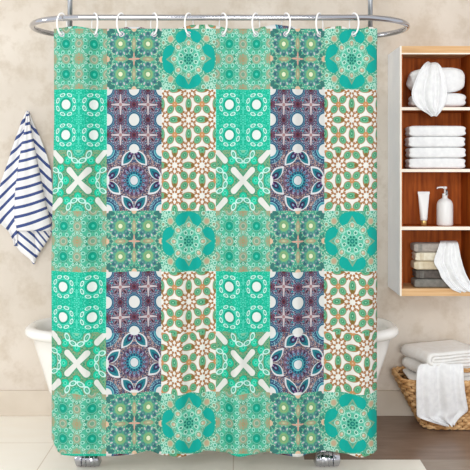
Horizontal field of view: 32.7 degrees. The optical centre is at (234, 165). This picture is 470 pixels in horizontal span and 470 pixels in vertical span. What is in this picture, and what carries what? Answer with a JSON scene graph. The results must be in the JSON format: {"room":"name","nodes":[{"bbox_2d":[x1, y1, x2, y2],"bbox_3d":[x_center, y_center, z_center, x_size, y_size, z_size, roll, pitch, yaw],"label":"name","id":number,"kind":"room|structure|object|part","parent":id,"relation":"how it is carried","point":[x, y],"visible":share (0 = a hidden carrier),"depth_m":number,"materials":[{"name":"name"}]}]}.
{"room":"bathroom","nodes":[
{"label":"bathroom","id":0,"kind":"room"},
{"bbox_2d":[0,0,469,389],"bbox_3d":[0.000,0.020,4.140,5.200,2.500,0.120,0,0,0],"label":"wall","id":1,"kind":"structure","parent":0,"point":[26,55],"depth_m":4.08,"materials":[{"name":"paint"}]},
{"bbox_2d":[0,390,413,415],"bbox_3d":[0.000,1.206,4.071,5.200,0.128,0.018,0,0,0],"label":"baseboard","id":2,"kind":"structure","parent":1,"relation":"attached to","point":[12,402],"depth_m":4.06,"materials":[{"name":"wood"}]},
{"bbox_2d":[388,46,469,295],"bbox_3d":[0.958,0.024,3.929,0.359,1.181,0.303,0,0,0],"label":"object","id":3,"kind":"object","parent":1,"relation":"attached to","point":[405,228],"visible":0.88,"depth_m":3.96,"materials":[{"name":"paint"}]},
{"bbox_3d":[0.783,0.024,3.931,0.008,1.181,0.298,0,0,0],"label":"panel","id":4,"kind":"part","parent":3,"relation":"part of","materials":[{"name":"paint"}]},
{"bbox_2d":[418,192,429,225],"bbox_3d":[0.907,0.204,3.845,0.049,0.163,0.035,0,0,33],"label":"tube","id":5,"kind":"object","parent":3,"relation":"on","point":[423,197],"visible":1,"depth_m":3.84,"materials":[{"name":"white plastic"}]},
{"bbox_2d":[411,277,448,286],"bbox_3d":[0.953,0.558,3.847,0.200,0.042,0.088,0,0,0],"label":"folded towel","id":6,"kind":"object","parent":3,"relation":"on","point":[417,282],"visible":0.7,"depth_m":3.80,"materials":[{"name":"grey fabric"}]},
{"bbox_2d":[412,269,441,278],"bbox_3d":[0.956,0.516,3.847,0.194,0.042,0.088,0,0,0],"label":"folded towel","id":7,"kind":"object","parent":6,"relation":"on","point":[432,274],"visible":0.5,"depth_m":3.81,"materials":[{"name":"grey fabric"}]},
{"bbox_2d":[411,260,437,269],"bbox_3d":[0.952,0.474,3.847,0.202,0.042,0.088,0,0,0],"label":"folded towel","id":8,"kind":"object","parent":7,"relation":"on","point":[419,265],"visible":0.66,"depth_m":3.80,"materials":[{"name":"beige fabric"}]},
{"bbox_2d":[412,251,435,260],"bbox_3d":[0.955,0.432,3.846,0.196,0.042,0.087,0,0,0],"label":"folded towel","id":9,"kind":"object","parent":8,"relation":"on","point":[419,256],"visible":0.59,"depth_m":3.81,"materials":[{"name":"beige fabric"}]},
{"bbox_2d":[410,242,439,251],"bbox_3d":[0.952,0.390,3.846,0.202,0.042,0.087,0,0,0],"label":"folded towel","id":10,"kind":"object","parent":9,"relation":"on","point":[415,246],"visible":0.77,"depth_m":3.81,"materials":[{"name":"grey fabric"}]},
{"bbox_2d":[434,241,469,292],"bbox_3d":[1.050,0.479,3.832,0.223,0.234,0.169,0,0,0],"label":"towel","id":11,"kind":"object","parent":10,"relation":"on","point":[447,260],"visible":1,"depth_m":3.78,"materials":[{"name":"white fabric"}]},
{"bbox_3d":[0.954,0.024,3.973,0.333,1.115,0.015,0,0,0],"label":"panel","id":12,"kind":"part","parent":3,"relation":"part of","materials":[{"name":"brown wood"}]},
{"bbox_2d":[405,158,464,168],"bbox_3d":[0.960,-0.012,3.842,0.273,0.051,0.097,0,0,0],"label":"folded towel","id":13,"kind":"object","parent":3,"relation":"on","point":[413,163],"visible":1,"depth_m":3.80,"materials":[{"name":"white fabric"}]},
{"bbox_2d":[405,147,465,157],"bbox_3d":[0.961,-0.064,3.842,0.273,0.051,0.097,0,0,0],"label":"folded towel","id":14,"kind":"object","parent":13,"relation":"on","point":[417,152],"visible":0.97,"depth_m":3.79,"materials":[{"name":"white fabric"}]},
{"bbox_2d":[405,136,464,146],"bbox_3d":[0.959,-0.115,3.842,0.273,0.051,0.096,0,0,0],"label":"folded towel","id":15,"kind":"object","parent":14,"relation":"on","point":[423,141],"visible":0.92,"depth_m":3.79,"materials":[{"name":"white fabric"}]},
{"bbox_2d":[405,126,465,136],"bbox_3d":[0.961,-0.167,3.842,0.275,0.051,0.097,0,0,0],"label":"folded towel","id":16,"kind":"object","parent":15,"relation":"on","point":[412,131],"visible":1,"depth_m":3.79,"materials":[{"name":"white fabric"}]},
{"bbox_3d":[0.954,-0.550,3.930,0.333,0.033,0.300,0,0,0],"label":"panel","id":17,"kind":"part","parent":3,"relation":"part of","materials":[{"name":"brown wood"}]},
{"bbox_3d":[0.954,0.597,3.930,0.333,0.035,0.300,0,0,0],"label":"panel","id":18,"kind":"part","parent":3,"relation":"part of","materials":[{"name":"brown wood"}]},
{"bbox_2d":[403,224,469,226],"bbox_3d":[0.954,0.294,3.874,0.333,0.016,0.182,0,0,0],"label":"shelf","id":19,"kind":"object","parent":3,"relation":"attached to","point":[404,225],"depth_m":3.85,"materials":[{"name":"white wood"}]},
{"bbox_2d":[403,110,469,112],"bbox_3d":[0.954,-0.271,3.874,0.333,0.014,0.182,0,0,0],"label":"shelf","id":20,"kind":"object","parent":3,"relation":"attached to","point":[404,111],"depth_m":3.87,"materials":[{"name":"white wood"}]},
{"bbox_2d":[408,93,465,106],"bbox_3d":[0.971,-0.313,3.841,0.269,0.070,0.100,0,0,0],"label":"folded towel","id":21,"kind":"object","parent":3,"relation":"on","point":[453,99],"visible":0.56,"depth_m":3.80,"materials":[{"name":"white fabric"}]},
{"bbox_2d":[406,68,464,92],"bbox_3d":[0.964,-0.409,3.841,0.276,0.121,0.099,0,0,0],"label":"folded towel","id":22,"kind":"object","parent":21,"relation":"on","point":[455,78],"visible":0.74,"depth_m":3.80,"materials":[{"name":"white fabric"}]},
{"bbox_2d":[412,62,446,116],"bbox_3d":[0.937,-0.365,3.787,0.117,0.267,0.204,0,0,44],"label":"cloth","id":23,"kind":"object","parent":22,"relation":"on","point":[429,90],"visible":1,"depth_m":3.77,"materials":[{"name":"white fabric"}]},
{"bbox_2d":[436,186,452,225],"bbox_3d":[1.008,0.192,3.845,0.079,0.188,0.078,0,0,0],"label":"pump bottle","id":24,"kind":"object","parent":3,"relation":"on","point":[444,208],"visible":1,"depth_m":3.81,"materials":[{"name":"white plastic"}]},
{"bbox_3d":[1.129,0.024,3.930,0.018,1.181,0.300,0,0,0],"label":"panel","id":25,"kind":"part","parent":3,"relation":"part of","materials":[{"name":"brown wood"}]},
{"bbox_3d":[-1.053,-0.256,4.060,0.017,0.014,0.040,0,0,0],"label":"wall hook","id":26,"kind":"object","parent":1,"relation":"attached to","visible":0},
{"bbox_2d":[0,111,52,263],"bbox_3d":[-1.064,0.108,4.032,0.291,0.776,0.064,0,0,0],"label":"striped towel","id":27,"kind":"object","parent":26,"relation":"hanging from","point":[26,188],"visible":0.99,"depth_m":4.03,"materials":[{"name":"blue fabric"}]},
{"bbox_2d":[0,416,469,469],"bbox_3d":[0.000,1.295,1.460,5.200,0.050,5.320,0,0,0],"label":"floor","id":28,"kind":"structure","parent":0,"point":[26,442],"depth_m":3.50,"materials":[{"name":"tile"}]},
{"bbox_2d":[25,317,398,466],"bbox_3d":[-0.105,0.996,3.680,1.700,0.547,0.657,0,0,0],"label":"bathtub","id":29,"kind":"object","parent":28,"relation":"on","point":[40,331],"visible":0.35,"depth_m":3.53,"materials":[{"name":"white ceramic"}]},
{"bbox_2d":[25,317,398,395],"bbox_3d":[-0.105,0.941,3.680,1.700,0.435,0.596,0,0,0],"label":"tub","id":30,"kind":"object","parent":29,"relation":"in","point":[40,330],"depth_m":3.55,"materials":[{"name":"white ceramic"}]},
{"bbox_2d":[391,366,469,429],"bbox_3d":[1.140,1.111,3.916,0.724,0.317,0.308,0,0,0],"label":"wicker basket","id":31,"kind":"object","parent":28,"relation":"on","point":[407,386],"visible":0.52,"depth_m":3.83,"materials":[{"name":"brown wicker"}]},
{"bbox_2d":[416,363,467,426],"bbox_3d":[0.974,1.081,3.772,0.255,0.303,0.084,0,0,0],"label":"towel","id":32,"kind":"object","parent":31,"relation":"hanging from","point":[440,390],"visible":1,"depth_m":3.75,"materials":[{"name":"white fabric"}]},
{"bbox_3d":[1.145,0.993,3.778,0.351,0.081,0.023,0,0,0],"label":"handle","id":33,"kind":"part","parent":31,"relation":"part of","materials":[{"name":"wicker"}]},
{"bbox_3d":[1.139,1.146,3.936,0.427,0.219,0.172,0,0,0],"label":"bundle","id":34,"kind":"object","parent":31,"relation":"in","visible":0},
{"bbox_2d":[403,368,469,380],"bbox_3d":[1.118,1.022,3.918,0.567,0.027,0.236,0,0,0],"label":"folded towel","id":35,"kind":"object","parent":34,"relation":"on","point":[410,374],"visible":0.2,"depth_m":3.88,"materials":[{"name":"white fabric"}]},
{"bbox_2d":[402,356,469,375],"bbox_3d":[1.012,0.974,3.913,0.305,0.065,0.240,0,0,-20],"label":"folded towel","id":36,"kind":"object","parent":35,"relation":"on","point":[409,363],"visible":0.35,"depth_m":3.89,"materials":[{"name":"white fabric"}]},
{"bbox_2d":[400,339,469,365],"bbox_3d":[1.005,0.911,3.911,0.305,0.064,0.245,0,0,-20],"label":"folded towel","id":37,"kind":"object","parent":36,"relation":"on","point":[450,351],"visible":0.99,"depth_m":3.83,"materials":[{"name":"white fabric"}]},
{"bbox_3d":[0.000,-1.260,3.550,5.200,0.060,1.300,0,0,0],"label":"ceiling","id":38,"kind":"structure","parent":0,"visible":0},
{"bbox_2d":[29,0,409,37],"bbox_3d":[-0.066,-0.908,3.511,1.653,0.641,0.546,0,0,0],"label":"rail","id":39,"kind":"object","parent":38,"relation":"hanging from","point":[69,17],"visible":0.66,"depth_m":3.24,"materials":[{"name":"silver metal"}]},
{"bbox_2d":[56,12,67,34],"bbox_3d":[-0.703,-0.578,3.250,0.007,0.092,0.059,0,0,37],"label":"curtain ring","id":40,"kind":"object","parent":39,"relation":"hanging from","point":[59,14],"visible":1,"depth_m":3.23,"materials":[{"name":"white plastic"}]},
{"bbox_3d":[-0.773,-0.919,3.750,0.022,0.616,0.023,0,0,0],"label":"support rod","id":41,"kind":"part","parent":39,"relation":"part of","materials":[{"name":"metal"}]},
{"bbox_2d":[91,12,98,34],"bbox_3d":[-0.570,-0.578,3.250,0.007,0.092,0.059,0,0,-37],"label":"curtain ring","id":42,"kind":"object","parent":39,"relation":"hanging from","point":[95,33],"visible":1,"depth_m":3.23,"materials":[{"name":"white plastic"}]},
{"bbox_2d":[116,12,126,34],"bbox_3d":[-0.461,-0.578,3.250,0.007,0.092,0.059,0,0,37],"label":"curtain ring","id":43,"kind":"object","parent":39,"relation":"hanging from","point":[120,12],"visible":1,"depth_m":3.23,"materials":[{"name":"white plastic"}]},
{"bbox_2d":[150,12,157,34],"bbox_3d":[-0.329,-0.578,3.250,0.007,0.092,0.059,0,0,-37],"label":"curtain ring","id":44,"kind":"object","parent":39,"relation":"hanging from","point":[154,12],"visible":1,"depth_m":3.23,"materials":[{"name":"white plastic"}]},
{"bbox_2d":[184,12,193,34],"bbox_3d":[-0.187,-0.578,3.250,0.007,0.092,0.059,0,0,37],"label":"curtain ring","id":45,"kind":"object","parent":39,"relation":"hanging from","point":[188,12],"visible":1,"depth_m":3.23,"materials":[{"name":"white plastic"}]},
{"bbox_2d":[219,12,227,34],"bbox_3d":[-0.048,-0.578,3.250,0.007,0.092,0.059,0,0,-37],"label":"curtain ring","id":46,"kind":"object","parent":39,"relation":"hanging from","point":[223,12],"visible":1,"depth_m":3.23,"materials":[{"name":"white plastic"}]},
{"bbox_2d":[251,12,259,34],"bbox_3d":[0.085,-0.578,3.250,0.007,0.092,0.059,0,0,37],"label":"curtain ring","id":47,"kind":"object","parent":39,"relation":"hanging from","point":[255,12],"visible":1,"depth_m":3.23,"materials":[{"name":"white plastic"}]},
{"bbox_2d":[281,12,290,34],"bbox_3d":[0.207,-0.578,3.250,0.007,0.092,0.059,0,0,-37],"label":"curtain ring","id":48,"kind":"object","parent":39,"relation":"hanging from","point":[286,12],"visible":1,"depth_m":3.23,"materials":[{"name":"white plastic"}]},
{"bbox_2d":[315,12,322,34],"bbox_3d":[0.343,-0.578,3.250,0.007,0.092,0.059,0,0,37],"label":"curtain ring","id":49,"kind":"object","parent":39,"relation":"hanging from","point":[318,33],"visible":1,"depth_m":3.23,"materials":[{"name":"white plastic"}]},
{"bbox_2d":[349,12,359,34],"bbox_3d":[0.484,-0.578,3.250,0.007,0.092,0.059,0,0,-37],"label":"curtain ring","id":50,"kind":"object","parent":39,"relation":"hanging from","point":[356,14],"visible":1,"depth_m":3.23,"materials":[{"name":"white plastic"}]},
{"bbox_2d":[51,24,376,457],"bbox_3d":[-0.084,0.302,3.253,1.339,1.751,0.089,0,0,0],"label":"shower curtain","id":51,"kind":"object","parent":50,"relation":"hanging from","point":[214,258],"visible":1,"depth_m":3.25,"materials":[{"name":"fabric"}]},
{"bbox_3d":[0.634,-0.919,3.750,0.022,0.616,0.023,0,0,0],"label":"support rod","id":52,"kind":"part","parent":39,"relation":"part of","materials":[{"name":"metal"}]}
]}

